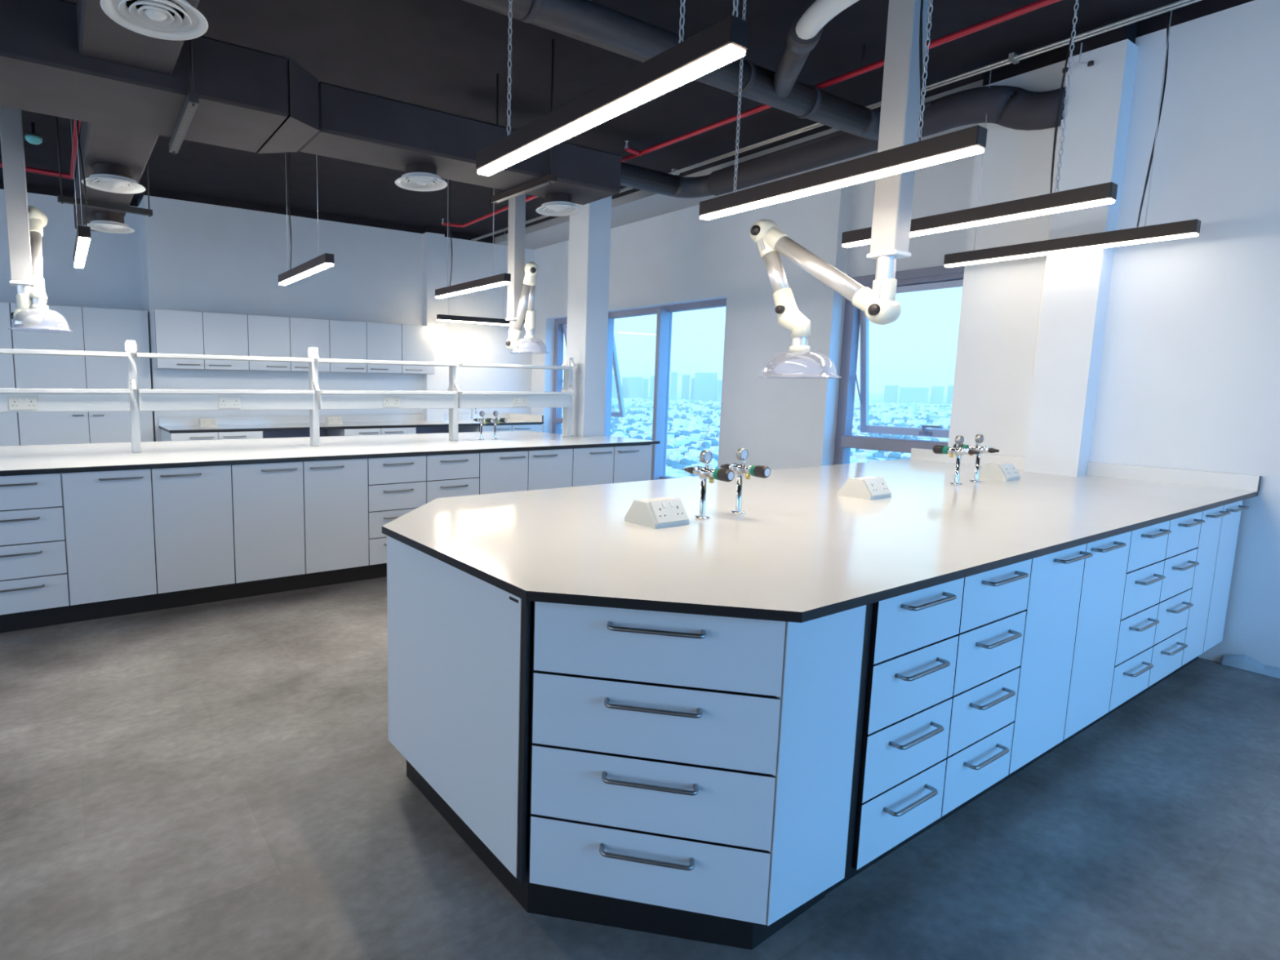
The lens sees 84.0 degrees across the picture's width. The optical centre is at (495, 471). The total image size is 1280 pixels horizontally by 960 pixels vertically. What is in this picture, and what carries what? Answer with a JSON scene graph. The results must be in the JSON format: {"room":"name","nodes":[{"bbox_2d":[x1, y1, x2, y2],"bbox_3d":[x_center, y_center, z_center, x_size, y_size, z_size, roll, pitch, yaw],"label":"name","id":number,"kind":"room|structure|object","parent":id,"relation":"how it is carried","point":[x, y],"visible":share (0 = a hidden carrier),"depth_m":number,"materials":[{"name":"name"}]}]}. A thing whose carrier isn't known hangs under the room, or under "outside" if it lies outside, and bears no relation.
{"room":"laboratory","nodes":[
{"label":"laboratory","id":0,"kind":"room"},
{"bbox_2d":[0,181,154,440],"bbox_3d":[-5.775,-1.174,6.478,4.800,3.340,0.580,-4,8,-32],"label":"wall","id":1,"kind":"structure","parent":0,"point":[113,275],"depth_m":7.39,"materials":[{"name":"white paint"}]},
{"bbox_2d":[142,186,533,441],"bbox_3d":[-1.359,-1.411,8.808,5.430,3.340,0.150,-4,8,-32],"label":"wall","id":2,"kind":"structure","parent":0,"point":[206,254],"depth_m":8.12,"materials":[{"name":"white paint"}]},
{"bbox_2d":[150,309,248,370],"bbox_3d":[-3.126,-1.379,7.367,0.898,0.590,0.395,-4,8,-32],"label":"upper cabinet","id":3,"kind":"object","parent":2,"relation":"attached to","point":[172,331],"visible":1,"depth_m":7.21,"materials":[{"name":"white laminate"}]},
{"bbox_2d":[247,315,329,372],"bbox_3d":[-2.364,-1.429,7.843,0.898,0.590,0.395,-4,8,-32],"label":"upper cabinet","id":4,"kind":"object","parent":2,"relation":"attached to","point":[268,335],"visible":0.79,"depth_m":7.68,"materials":[{"name":"white laminate"}]},
{"bbox_2d":[328,320,401,373],"bbox_3d":[-1.601,-1.479,8.319,0.898,0.590,0.395,-4,8,-32],"label":"upper cabinet","id":5,"kind":"object","parent":2,"relation":"attached to","point":[348,340],"visible":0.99,"depth_m":8.18,"materials":[{"name":"white laminate"}]},
{"bbox_2d":[400,324,435,374],"bbox_3d":[-1.030,-1.517,8.676,0.448,0.590,0.395,-4,8,-32],"label":"upper cabinet","id":6,"kind":"object","parent":2,"relation":"attached to","point":[418,342],"visible":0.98,"depth_m":8.54,"materials":[{"name":"white laminate"}]},
{"bbox_2d":[422,225,444,421],"bbox_3d":[-0.804,-1.428,8.996,0.250,3.340,0.120,-4,8,-32],"label":"wall pier","id":7,"kind":"object","parent":2,"relation":"attached to","point":[433,237],"visible":0.68,"depth_m":8.84,"materials":[{"name":"white paint"}]},
{"bbox_2d":[0,0,1204,237],"bbox_3d":[-0.671,-2.460,3.180,10.100,0.150,11.600,-4,8,-32],"label":"ceiling","id":8,"kind":"structure","parent":0,"point":[444,55],"depth_m":4.37,"materials":[{"name":"black paint"}]},
{"bbox_2d":[0,106,72,333],"bbox_3d":[-2.832,-1.703,4.244,0.335,1.668,0.531,-4,8,-32],"label":"fume arm","id":9,"kind":"object","parent":8,"relation":"hanging from","point":[25,224],"visible":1,"depth_m":4.15},
{"bbox_2d":[7,297,72,333],"bbox_3d":[-2.789,-0.960,4.253,0.335,0.193,0.335,-4,8,-32],"label":"hood","id":10,"kind":"object","parent":9,"relation":"attached to","point":[28,313],"depth_m":4.21,"materials":[{"name":"white"}]},
{"bbox_2d":[0,120,80,179],"bbox_3d":[-3.905,-2.475,4.723,1.860,0.042,2.633,-4,8,-32],"label":"pipe","id":11,"kind":"object","parent":8,"relation":"hanging from","point":[71,175],"visible":0.48,"depth_m":6.07,"materials":[{"name":"red metal"}]},
{"bbox_2d":[70,119,90,268],"bbox_3d":[-2.565,-1.932,4.242,0.062,1.191,1.145,-4,8,-32],"label":"linear light","id":12,"kind":"object","parent":8,"relation":"hanging from","point":[82,239],"visible":0.74,"depth_m":3.97,"materials":[{"name":"brown metal"}]},
{"bbox_2d":[56,116,152,217],"bbox_3d":[-2.719,-2.218,4.821,0.586,0.785,0.040,-5,9,-40],"label":"hanger","id":13,"kind":"object","parent":8,"relation":"hanging from","point":[60,198],"visible":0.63,"depth_m":4.83,"materials":[{"name":"black metal"}]},
{"bbox_2d":[168,39,199,154],"bbox_3d":[-1.480,-2.002,3.247,0.040,0.795,0.770,-4,8,-30],"label":"hanger","id":14,"kind":"object","parent":8,"relation":"hanging from","point":[191,103],"visible":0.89,"depth_m":3.13,"materials":[{"name":"black"}]},
{"bbox_2d":[0,0,621,204],"bbox_3d":[-2.115,-1.747,2.854,6.630,0.260,0.630,-4,8,-32],"label":"duct","id":15,"kind":"object","parent":14,"relation":"on","point":[251,100],"visible":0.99,"depth_m":3.27,"materials":[{"name":"black metal"}]},
{"bbox_2d":[73,120,159,232],"bbox_3d":[-2.596,-1.975,4.635,0.315,0.220,2.918,-4,8,-32],"label":"duct","id":16,"kind":"object","parent":15,"relation":"attached to","point":[131,149],"visible":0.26,"depth_m":3.90,"materials":[{"name":"grey metal"}]},
{"bbox_2d":[84,211,134,233],"bbox_3d":[-2.933,-1.893,5.277,0.335,0.104,0.335,-4,8,-32],"label":"air diffuser","id":17,"kind":"object","parent":16,"relation":"attached to","point":[106,222],"visible":0.98,"depth_m":5.21,"materials":[{"name":"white metal"}]},
{"bbox_2d":[81,163,145,193],"bbox_3d":[-2.261,-1.740,4.114,0.335,0.104,0.335,-4,8,-32],"label":"air diffuser","id":18,"kind":"object","parent":16,"relation":"attached to","point":[107,177],"visible":0.98,"depth_m":4.06,"materials":[{"name":"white metal"}]},
{"bbox_2d":[75,0,199,75],"bbox_3d":[-1.121,-1.677,2.224,0.340,0.180,1.500,-4,8,-32],"label":"duct","id":19,"kind":"object","parent":15,"relation":"attached to","point":[100,37],"visible":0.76,"depth_m":2.68,"materials":[{"name":"grey metal"}]},
{"bbox_2d":[100,0,208,40],"bbox_3d":[-1.084,-1.514,2.210,0.310,0.134,0.310,-4,8,-32],"label":"air diffuser","id":20,"kind":"object","parent":19,"relation":"attached to","point":[166,20],"visible":1,"depth_m":2.24,"materials":[{"name":"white metal"}]},
{"bbox_2d":[395,162,447,191],"bbox_3d":[-0.424,-1.684,3.963,0.300,0.094,0.300,-4,8,-32],"label":"air diffuser","id":21,"kind":"object","parent":15,"relation":"attached to","point":[419,176],"visible":1,"depth_m":3.91,"materials":[{"name":"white metal"}]},
{"bbox_2d":[535,192,581,216],"bbox_3d":[0.410,-1.745,4.530,0.295,0.094,0.295,-4,8,-32],"label":"air diffuser","id":22,"kind":"object","parent":15,"relation":"attached to","point":[557,204],"visible":1,"depth_m":4.47,"materials":[{"name":"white metal"}]},
{"bbox_2d":[278,151,333,285],"bbox_3d":[-1.385,-2.008,4.967,0.062,1.191,1.145,-4,8,-32],"label":"linear light","id":23,"kind":"object","parent":8,"relation":"hanging from","point":[326,260],"visible":0.84,"depth_m":4.97,"materials":[{"name":"black metal"}]},
{"bbox_2d":[435,179,511,298],"bbox_3d":[-0.207,-2.084,5.691,0.062,1.191,1.145,-4,8,-32],"label":"linear light","id":24,"kind":"object","parent":8,"relation":"hanging from","point":[504,278],"visible":0.8,"depth_m":5.73,"materials":[{"name":"brown metal"}]},
{"bbox_2d":[436,231,509,325],"bbox_3d":[-0.213,-2.456,8.687,1.145,1.189,0.062,-4,8,-32],"label":"linear light","id":25,"kind":"object","parent":8,"relation":"hanging from","point":[443,317],"visible":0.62,"depth_m":8.69,"materials":[{"name":"brown metal"}]},
{"bbox_2d":[490,39,556,204],"bbox_3d":[0.168,-2.107,4.246,0.040,0.795,0.621,-4,9,-35],"label":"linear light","id":26,"kind":"object","parent":8,"relation":"hanging from","point":[549,179],"visible":0.8,"depth_m":4.21,"materials":[{"name":"brown metal"}]},
{"bbox_2d":[505,193,548,354],"bbox_3d":[0.306,-1.879,6.026,0.340,1.683,0.352,-4,8,-32],"label":"fume arm","id":27,"kind":"object","parent":8,"relation":"hanging from","point":[521,291],"visible":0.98,"depth_m":6.02},
{"bbox_2d":[510,330,548,354],"bbox_3d":[0.300,-1.139,6.113,0.340,0.193,0.340,-4,8,-32],"label":"hood","id":28,"kind":"object","parent":27,"relation":"attached to","point":[516,343],"depth_m":6.07,"materials":[{"name":"white"}]},
{"bbox_2d":[475,0,749,176],"bbox_3d":[0.264,-1.587,2.011,0.062,1.126,1.145,-4,8,-32],"label":"linear light","id":29,"kind":"object","parent":8,"relation":"hanging from","point":[725,42],"visible":1,"depth_m":1.89,"materials":[{"name":"brown metal"}]},
{"bbox_2d":[462,0,880,141],"bbox_3d":[1.006,-2.192,3.126,4.455,0.325,1.097,-4,8,-32],"label":"exhaust pipe","id":30,"kind":"object","parent":8,"relation":"hanging from","point":[587,21],"visible":0.85,"depth_m":3.45,"materials":[{"name":"white"}]},
{"bbox_2d":[707,85,1066,195],"bbox_3d":[2.534,-2.245,4.870,0.292,0.323,2.407,-4,8,-32],"label":"flexible duct","id":31,"kind":"object","parent":30,"relation":"attached to","point":[1015,108],"visible":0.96,"depth_m":4.33,"materials":[{"name":"black metal"}]},
{"bbox_2d":[620,161,713,198],"bbox_3d":[0.785,-2.379,5.379,2.486,0.170,0.343,-4,8,-32],"label":"exhaust pipe","id":32,"kind":"object","parent":31,"relation":"attached to","point":[633,176],"visible":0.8,"depth_m":5.79,"materials":[{"name":"black metal"}]},
{"bbox_2d":[441,0,1061,227],"bbox_3d":[1.924,-2.402,4.203,0.323,0.156,9.147,-4,8,-32],"label":"pipe","id":33,"kind":"object","parent":8,"relation":"hanging from","point":[1041,3],"visible":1,"depth_m":4.10,"materials":[{"name":"red metal"}]},
{"bbox_2d":[471,0,1190,240],"bbox_3d":[2.275,-2.498,5.010,0.036,0.038,9.750,-4,8,-32],"label":"conduit","id":34,"kind":"object","parent":8,"relation":"attached to","point":[1012,57],"visible":0.62,"depth_m":4.03,"materials":[{"name":"grey"}]},
{"bbox_2d":[473,0,1201,240],"bbox_3d":[2.311,-2.500,5.032,0.036,0.038,9.750,-4,8,-32],"label":"conduit","id":35,"kind":"object","parent":8,"relation":"attached to","point":[1190,2],"visible":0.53,"depth_m":4.07,"materials":[{"name":"grey"}]},
{"bbox_2d":[749,0,928,378],"bbox_3d":[1.522,-1.397,3.202,0.385,1.913,0.756,-4,8,-32],"label":"fume arm","id":36,"kind":"object","parent":8,"relation":"hanging from","point":[900,115],"visible":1,"depth_m":2.96},
{"bbox_2d":[755,351,841,378],"bbox_3d":[1.471,-0.520,3.376,0.385,0.128,0.385,-4,8,-32],"label":"hood","id":37,"kind":"object","parent":36,"relation":"attached to","point":[827,364],"depth_m":3.27,"materials":[{"name":"clear plastic"}]},
{"bbox_2d":[698,0,987,220],"bbox_3d":[1.266,-1.654,2.649,0.062,1.126,1.145,-4,8,-32],"label":"linear light","id":38,"kind":"object","parent":8,"relation":"hanging from","point":[971,140],"visible":0.93,"depth_m":2.54,"materials":[{"name":"brown metal"}]},
{"bbox_2d":[841,0,1117,247],"bbox_3d":[2.209,-1.716,3.232,0.062,1.126,1.145,-4,8,-32],"label":"linear light","id":39,"kind":"object","parent":8,"relation":"hanging from","point":[1104,193],"visible":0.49,"depth_m":3.04,"materials":[{"name":"brown metal"}]},
{"bbox_2d":[943,9,1200,267],"bbox_3d":[3.136,-1.775,3.811,0.062,1.123,1.145,-4,8,-32],"label":"linear light","id":40,"kind":"object","parent":8,"relation":"hanging from","point":[1190,228],"visible":1,"depth_m":3.70,"materials":[{"name":"brown metal"}]},
{"bbox_2d":[0,515,1279,959],"bbox_3d":[-0.798,1.008,3.558,9.900,0.150,11.600,-4,8,-32],"label":"floor","id":41,"kind":"structure","parent":0,"point":[225,780],"depth_m":2.16,"materials":[{"name":"concrete"}]},
{"bbox_2d":[0,302,20,446],"bbox_3d":[-5.289,-0.566,6.660,1.184,2.100,0.607,-4,8,-32],"label":"tall cabinet","id":42,"kind":"object","parent":41,"relation":"on","point":[9,421],"visible":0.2,"depth_m":6.68,"materials":[{"name":"white laminate"}]},
{"bbox_2d":[0,472,71,632],"bbox_3d":[-2.962,0.367,4.356,0.443,0.874,1.577,-4,8,-32],"label":"base cabinet","id":43,"kind":"object","parent":41,"relation":"on","point":[34,593],"visible":0.99,"depth_m":3.77,"materials":[{"name":"white laminate"}]},
{"bbox_2d":[9,302,154,505],"bbox_3d":[-4.284,-0.632,7.288,1.184,2.100,0.607,-4,8,-32],"label":"tall cabinet","id":44,"kind":"object","parent":41,"relation":"on","point":[94,329],"visible":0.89,"depth_m":7.00,"materials":[{"name":"white laminate"}]},
{"bbox_2d":[61,464,235,622],"bbox_3d":[-2.399,0.330,4.707,0.886,0.874,1.577,-4,8,-32],"label":"base cabinet","id":45,"kind":"object","parent":41,"relation":"on","point":[138,540],"visible":1,"depth_m":4.06,"materials":[{"name":"white laminate"}]},
{"bbox_2d":[160,428,262,441],"bbox_3d":[-2.979,-0.004,7.333,0.880,0.874,0.757,-4,8,-32],"label":"base cabinet","id":46,"kind":"object","parent":41,"relation":"on","point":[166,436],"visible":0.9,"depth_m":7.00,"materials":[{"name":"white laminate"}]},
{"bbox_2d":[262,429,326,438],"bbox_3d":[-2.358,-0.073,7.977,0.850,0.866,0.020,-4,8,-32],"label":"panel","id":47,"kind":"object","parent":41,"relation":"on","point":[295,433],"visible":0.02,"depth_m":7.92,"materials":[{"name":"grey laminate"}]},
{"bbox_2d":[231,457,368,599],"bbox_3d":[-1.648,0.280,5.176,0.886,0.874,1.577,-4,8,-32],"label":"base cabinet","id":48,"kind":"object","parent":41,"relation":"on","point":[297,525],"visible":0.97,"depth_m":4.53,"materials":[{"name":"white laminate"}]},
{"bbox_2d":[325,426,415,436],"bbox_3d":[-1.493,-0.102,8.261,0.880,0.874,0.757,-4,8,-32],"label":"base cabinet","id":49,"kind":"object","parent":41,"relation":"on","point":[398,430],"visible":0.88,"depth_m":7.92,"materials":[{"name":"white laminate"}]},
{"bbox_2d":[158,413,543,432],"bbox_3d":[-1.483,-0.600,8.264,4.485,0.110,0.809,-4,8,-32],"label":"countertop","id":50,"kind":"structure","parent":49,"relation":"on","point":[170,424],"depth_m":8.06,"materials":[{"name":"white laminate"}]},
{"bbox_2d":[364,454,426,579],"bbox_3d":[-1.085,0.243,5.528,0.443,0.874,1.577,-4,8,-32],"label":"base cabinet","id":51,"kind":"object","parent":41,"relation":"on","point":[397,485],"visible":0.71,"depth_m":4.85,"materials":[{"name":"white laminate"}]},
{"bbox_2d":[425,452,479,503],"bbox_3d":[-0.710,0.219,5.762,0.443,0.874,1.577,-4,8,-32],"label":"base cabinet","id":52,"kind":"object","parent":41,"relation":"on","point":[447,475],"visible":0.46,"depth_m":5.09,"materials":[{"name":"white laminate"}]},
{"bbox_2d":[386,535,531,883],"bbox_3d":[0.082,0.645,2.418,0.772,0.874,1.169,-4,8,-32],"label":"base cabinet","id":53,"kind":"object","parent":41,"relation":"on","point":[459,642],"visible":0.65,"depth_m":1.98,"materials":[{"name":"white laminate"}]},
{"bbox_2d":[457,423,542,432],"bbox_3d":[0.063,-0.193,9.145,0.960,0.874,0.607,-4,8,-32],"label":"base cabinet","id":54,"kind":"object","parent":41,"relation":"on","point":[535,427],"visible":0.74,"depth_m":8.88,"materials":[{"name":"white laminate"}]},
{"bbox_2d":[478,448,573,494],"bbox_3d":[-0.147,0.182,6.114,0.886,0.874,1.577,-4,8,-32],"label":"base cabinet","id":55,"kind":"object","parent":41,"relation":"on","point":[500,472],"visible":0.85,"depth_m":5.43,"materials":[{"name":"white laminate"}]},
{"bbox_2d":[566,195,612,436],"bbox_3d":[0.872,-1.113,6.675,0.270,3.330,0.290,-4,8,-32],"label":"column","id":56,"kind":"structure","parent":41,"relation":"on","point":[589,229],"depth_m":6.52,"materials":[{"name":"white paint"}]},
{"bbox_2d":[572,444,652,486],"bbox_3d":[0.838,0.181,6.213,0.886,0.874,0.697,-4,8,-32],"label":"base cabinet","id":57,"kind":"object","parent":41,"relation":"on","point":[596,465],"visible":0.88,"depth_m":5.90,"materials":[{"name":"white laminate"}]},
{"bbox_2d":[463,601,873,950],"bbox_3d":[0.416,0.712,1.913,0.757,0.874,0.788,-4,8,-32],"label":"base cabinet","id":58,"kind":"object","parent":41,"relation":"on","point":[691,776],"visible":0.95,"depth_m":1.66,"materials":[{"name":"white laminate"}]},
{"bbox_2d":[382,448,1261,622],"bbox_3d":[1.579,0.090,3.057,4.098,0.100,1.704,-4,8,-32],"label":"countertop","id":59,"kind":"structure","parent":58,"relation":"on","point":[801,551],"depth_m":2.33,"materials":[{"name":"white laminate"}]},
{"bbox_2d":[624,497,688,528],"bbox_3d":[0.569,0.137,2.441,0.165,0.087,0.157,-4,8,-32],"label":"socket","id":60,"kind":"object","parent":59,"relation":"on","point":[661,512],"visible":1,"depth_m":2.39,"materials":[{"name":"white plastic"}]},
{"bbox_2d":[684,450,734,519],"bbox_3d":[0.764,0.049,2.516,0.056,0.249,0.210,-4,8,-32],"label":"tap","id":61,"kind":"object","parent":59,"relation":"on","point":[705,456],"visible":1,"depth_m":2.51,"materials":[{"name":"silver metal"}]},
{"bbox_2d":[720,448,770,514],"bbox_3d":[0.935,0.037,2.629,0.056,0.249,0.210,-4,8,-32],"label":"tap","id":62,"kind":"object","parent":59,"relation":"on","point":[759,471],"visible":0.99,"depth_m":2.62,"materials":[{"name":"silver metal"}]},
{"bbox_2d":[837,475,891,499],"bbox_3d":[1.654,0.068,3.106,0.165,0.087,0.157,-4,8,-32],"label":"socket","id":63,"kind":"object","parent":59,"relation":"on","point":[868,487],"visible":1,"depth_m":3.06,"materials":[{"name":"white plastic"}]},
{"bbox_2d":[933,435,979,484],"bbox_3d":[2.343,-0.060,3.540,0.056,0.249,0.210,-4,8,-32],"label":"tap","id":64,"kind":"object","parent":59,"relation":"on","point":[937,449],"visible":1,"depth_m":3.53,"materials":[{"name":"silver metal"}]},
{"bbox_2d":[953,434,999,482],"bbox_3d":[2.521,-0.071,3.651,0.056,0.249,0.210,-4,8,-32],"label":"tap","id":65,"kind":"object","parent":59,"relation":"on","point":[979,438],"visible":0.82,"depth_m":3.63,"materials":[{"name":"silver metal"}]},
{"bbox_2d":[978,462,1020,481],"bbox_3d":[2.739,-0.004,3.783,0.165,0.087,0.157,-4,8,-32],"label":"socket","id":66,"kind":"object","parent":59,"relation":"on","point":[1005,472],"visible":1,"depth_m":3.73,"materials":[{"name":"white plastic"}]},
{"bbox_2d":[825,577,964,893],"bbox_3d":[0.720,0.636,2.554,0.440,0.874,1.637,-4,8,-32],"label":"base cabinet","id":67,"kind":"object","parent":41,"relation":"on","point":[914,640],"visible":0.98,"depth_m":1.87,"materials":[{"name":"white laminate"}]},
{"bbox_2d":[910,559,1031,840],"bbox_3d":[1.091,0.611,2.786,0.437,0.874,1.637,-4,8,-32],"label":"base cabinet","id":68,"kind":"object","parent":41,"relation":"on","point":[994,602],"visible":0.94,"depth_m":2.11,"materials":[{"name":"white laminate"}]},
{"bbox_2d":[978,531,1131,796],"bbox_3d":[1.643,0.575,3.131,0.866,0.874,1.637,-4,8,-32],"label":"base cabinet","id":69,"kind":"object","parent":41,"relation":"on","point":[1075,597],"visible":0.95,"depth_m":2.44,"materials":[{"name":"white laminate"}]},
{"bbox_2d":[1080,520,1171,732],"bbox_3d":[2.196,0.539,3.476,0.440,0.874,1.637,-4,8,-32],"label":"base cabinet","id":70,"kind":"object","parent":41,"relation":"on","point":[1144,577],"visible":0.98,"depth_m":2.80,"materials":[{"name":"white laminate"}]},
{"bbox_2d":[1120,511,1204,706],"bbox_3d":[2.569,0.514,3.709,0.440,0.874,1.637,-4,8,-32],"label":"base cabinet","id":71,"kind":"object","parent":41,"relation":"on","point":[1169,645],"visible":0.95,"depth_m":3.03,"materials":[{"name":"white laminate"}]},
{"bbox_2d":[1155,500,1248,685],"bbox_3d":[3.289,0.538,3.584,0.645,0.874,0.657,-4,8,-32],"label":"base cabinet","id":72,"kind":"object","parent":41,"relation":"on","point":[1218,536],"visible":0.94,"depth_m":3.32,"materials":[{"name":"white laminate"}]},
{"bbox_2d":[530,155,974,473],"bbox_3d":[2.294,-1.190,7.547,0.500,3.300,5.900,-4,8,-32],"label":"wall","id":73,"kind":"structure","parent":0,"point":[679,256],"depth_m":6.67,"materials":[{"name":"white paint"}]},
{"bbox_2d":[552,297,726,479],"bbox_3d":[1.755,-0.952,8.542,0.472,2.010,3.062,-3,8,-30],"label":"window","id":74,"kind":"structure","parent":73,"relation":"attached to","point":[664,313],"depth_m":8.06,"materials":[{"name":"grey metal"}]},
{"bbox_2d":[833,265,964,464],"bbox_3d":[3.540,-0.604,5.716,0.309,2.060,1.370,-4,8,-32],"label":"window","id":75,"kind":"structure","parent":73,"relation":"attached to","point":[938,277],"depth_m":6.10,"materials":[{"name":"grey metal"}]},
{"bbox_2d":[1023,14,1137,476],"bbox_3d":[3.284,-0.752,3.971,0.155,3.340,0.255,-4,8,-32],"label":"column","id":76,"kind":"structure","parent":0,"point":[1077,284],"depth_m":3.86,"materials":[{"name":"white paint"}]},
{"bbox_2d":[947,0,1279,667],"bbox_3d":[4.821,-0.595,2.854,1.250,3.340,4.800,-4,8,-32],"label":"wall","id":77,"kind":"structure","parent":0,"point":[1189,377],"depth_m":3.60,"materials":[{"name":"white paint"}]},
{"bbox_2d":[494,79,982,249],"bbox_3d":[2.018,-2.805,7.159,1.100,0.085,5.900,-4,8,-32],"label":"trim","id":78,"kind":"structure","parent":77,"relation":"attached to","point":[640,205],"depth_m":7.24,"materials":[{"name":"grey"}]},
{"bbox_2d":[1032,72,1066,374],"bbox_3d":[3.254,-1.438,4.070,0.021,1.725,0.025,-4,8,-32],"label":"cable trunking","id":79,"kind":"object","parent":77,"relation":"attached to","point":[1064,86],"visible":0.24,"depth_m":4.09,"materials":[{"name":"white plastic"}]},
{"bbox_2d":[1222,653,1279,679],"bbox_3d":[4.447,1.097,2.406,0.039,0.084,2.730,-4,8,-32],"label":"baseboard","id":80,"kind":"structure","parent":77,"relation":"attached to","point":[1244,662],"depth_m":3.48,"materials":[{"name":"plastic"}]},
{"bbox_3d":[-3.525,0.404,4.004,0.886,0.874,1.577,-4,8,-32],"label":"base cabinet","id":81,"kind":"object","parent":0,"visible":0},
{"bbox_2d":[0,430,659,475],"bbox_3d":[-1.461,-0.185,5.280,5.850,0.024,1.638,-4,8,-32],"label":"countertop","id":82,"kind":"structure","parent":81,"relation":"on","point":[57,458],"depth_m":4.94,"materials":[{"name":"white laminate"}]},
{"bbox_2d":[0,340,576,452],"bbox_3d":[-1.379,-0.562,5.246,4.923,0.735,0.210,-4,8,-32],"label":"rack","id":83,"kind":"object","parent":82,"relation":"on","point":[133,400],"visible":1,"depth_m":5.01,"materials":[{"name":"white metal"}]},
{"bbox_2d":[8,395,37,409],"bbox_3d":[-2.873,-0.417,4.224,0.146,0.086,0.009,-4,8,-32],"label":"socket","id":84,"kind":"object","parent":83,"relation":"attached to","point":[15,402],"depth_m":4.22,"materials":[{"name":"white plastic"}]},
{"bbox_2d":[0,348,128,357],"bbox_3d":[-2.915,-0.731,4.251,1.166,0.026,0.210,-4,8,-32],"label":"shelf","id":85,"kind":"object","parent":83,"relation":"attached to","point":[2,351],"depth_m":4.30,"materials":[{"name":"white"}]},
{"bbox_2d":[0,388,129,393],"bbox_3d":[-2.917,-0.498,4.280,1.166,0.026,0.210,-4,8,-32],"label":"shelf","id":86,"kind":"object","parent":83,"relation":"attached to","point":[2,390],"depth_m":4.31,"materials":[{"name":"white"}]},
{"bbox_2d":[136,352,314,362],"bbox_3d":[-1.883,-0.799,4.895,1.161,0.026,0.210,-4,8,-32],"label":"shelf","id":87,"kind":"object","parent":83,"relation":"attached to","point":[310,358],"depth_m":4.80,"materials":[{"name":"white"}]},
{"bbox_2d":[137,389,314,394],"bbox_3d":[-1.886,-0.566,4.924,1.161,0.026,0.210,-4,8,-32],"label":"shelf","id":88,"kind":"object","parent":83,"relation":"attached to","point":[140,391],"depth_m":4.81,"materials":[{"name":"white metal"}]},
{"bbox_2d":[318,358,457,366],"bbox_3d":[-0.861,-0.866,5.533,1.146,0.026,0.210,-4,8,-32],"label":"shelf","id":89,"kind":"object","parent":83,"relation":"attached to","point":[451,362],"depth_m":5.45,"materials":[{"name":"white"}]},
{"bbox_2d":[319,390,456,394],"bbox_3d":[-0.864,-0.633,5.562,1.146,0.026,0.210,-4,8,-32],"label":"shelf","id":90,"kind":"object","parent":83,"relation":"attached to","point":[321,392],"depth_m":5.44,"materials":[{"name":"white metal"}]},
{"bbox_2d":[458,391,572,395],"bbox_3d":[0.161,-0.700,6.202,1.166,0.026,0.210,-4,8,-32],"label":"shelf","id":91,"kind":"object","parent":83,"relation":"attached to","point":[460,393],"depth_m":6.10,"materials":[{"name":"white metal"}]},
{"bbox_2d":[458,363,573,369],"bbox_3d":[0.164,-0.933,6.173,1.166,0.026,0.210,-4,8,-32],"label":"shelf","id":92,"kind":"object","parent":83,"relation":"attached to","point":[565,366],"depth_m":6.11,"materials":[{"name":"white"}]},
{"label":"outside","id":93,"kind":"structure","parent":0,"visible":0},
{"bbox_2d":[561,390,951,440],"bbox_3d":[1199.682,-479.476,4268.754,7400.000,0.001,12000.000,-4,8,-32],"label":"ground","id":94,"kind":"structure","parent":93,"point":[874,398],"depth_m":1417.01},
{"bbox_2d":[627,377,642,398],"bbox_3d":[450.033,-270.172,2239.305,53.132,68.240,52.610,-4,8,-32],"label":"tower block","id":95,"kind":"object","parent":94,"relation":"on","point":[635,384],"visible":0.93,"depth_m":2224.38,"materials":[{"name":"blue"}]},
{"bbox_2d":[693,373,717,401],"bbox_3d":[574.207,-231.011,1901.821,68.301,76.920,69.988,-4,8,-32],"label":"tower block","id":96,"kind":"object","parent":94,"relation":"on","point":[705,384],"visible":0.93,"depth_m":1882.75,"materials":[{"name":"blue glass"}]},
{"bbox_2d":[561,399,951,476],"bbox_3d":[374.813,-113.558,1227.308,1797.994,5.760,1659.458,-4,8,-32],"label":"trees","id":97,"kind":"object","parent":94,"relation":"on","point":[684,462],"visible":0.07,"depth_m":534.83,"materials":[{"name":"teal plant"}]},
{"bbox_2d":[561,397,951,477],"bbox_3d":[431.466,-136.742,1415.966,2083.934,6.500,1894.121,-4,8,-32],"label":"houses","id":98,"kind":"structure","parent":94,"relation":"on","point":[696,422],"depth_m":636.99,"materials":[{"name":"white paint"}]},
{"bbox_2d":[898,386,928,404],"bbox_3d":[1180.379,-214.966,1962.326,75.439,44.680,84.616,-4,8,-32],"label":"tower block","id":99,"kind":"object","parent":94,"relation":"on","point":[907,394],"visible":0.93,"depth_m":1941.56,"materials":[{"name":"blue"}]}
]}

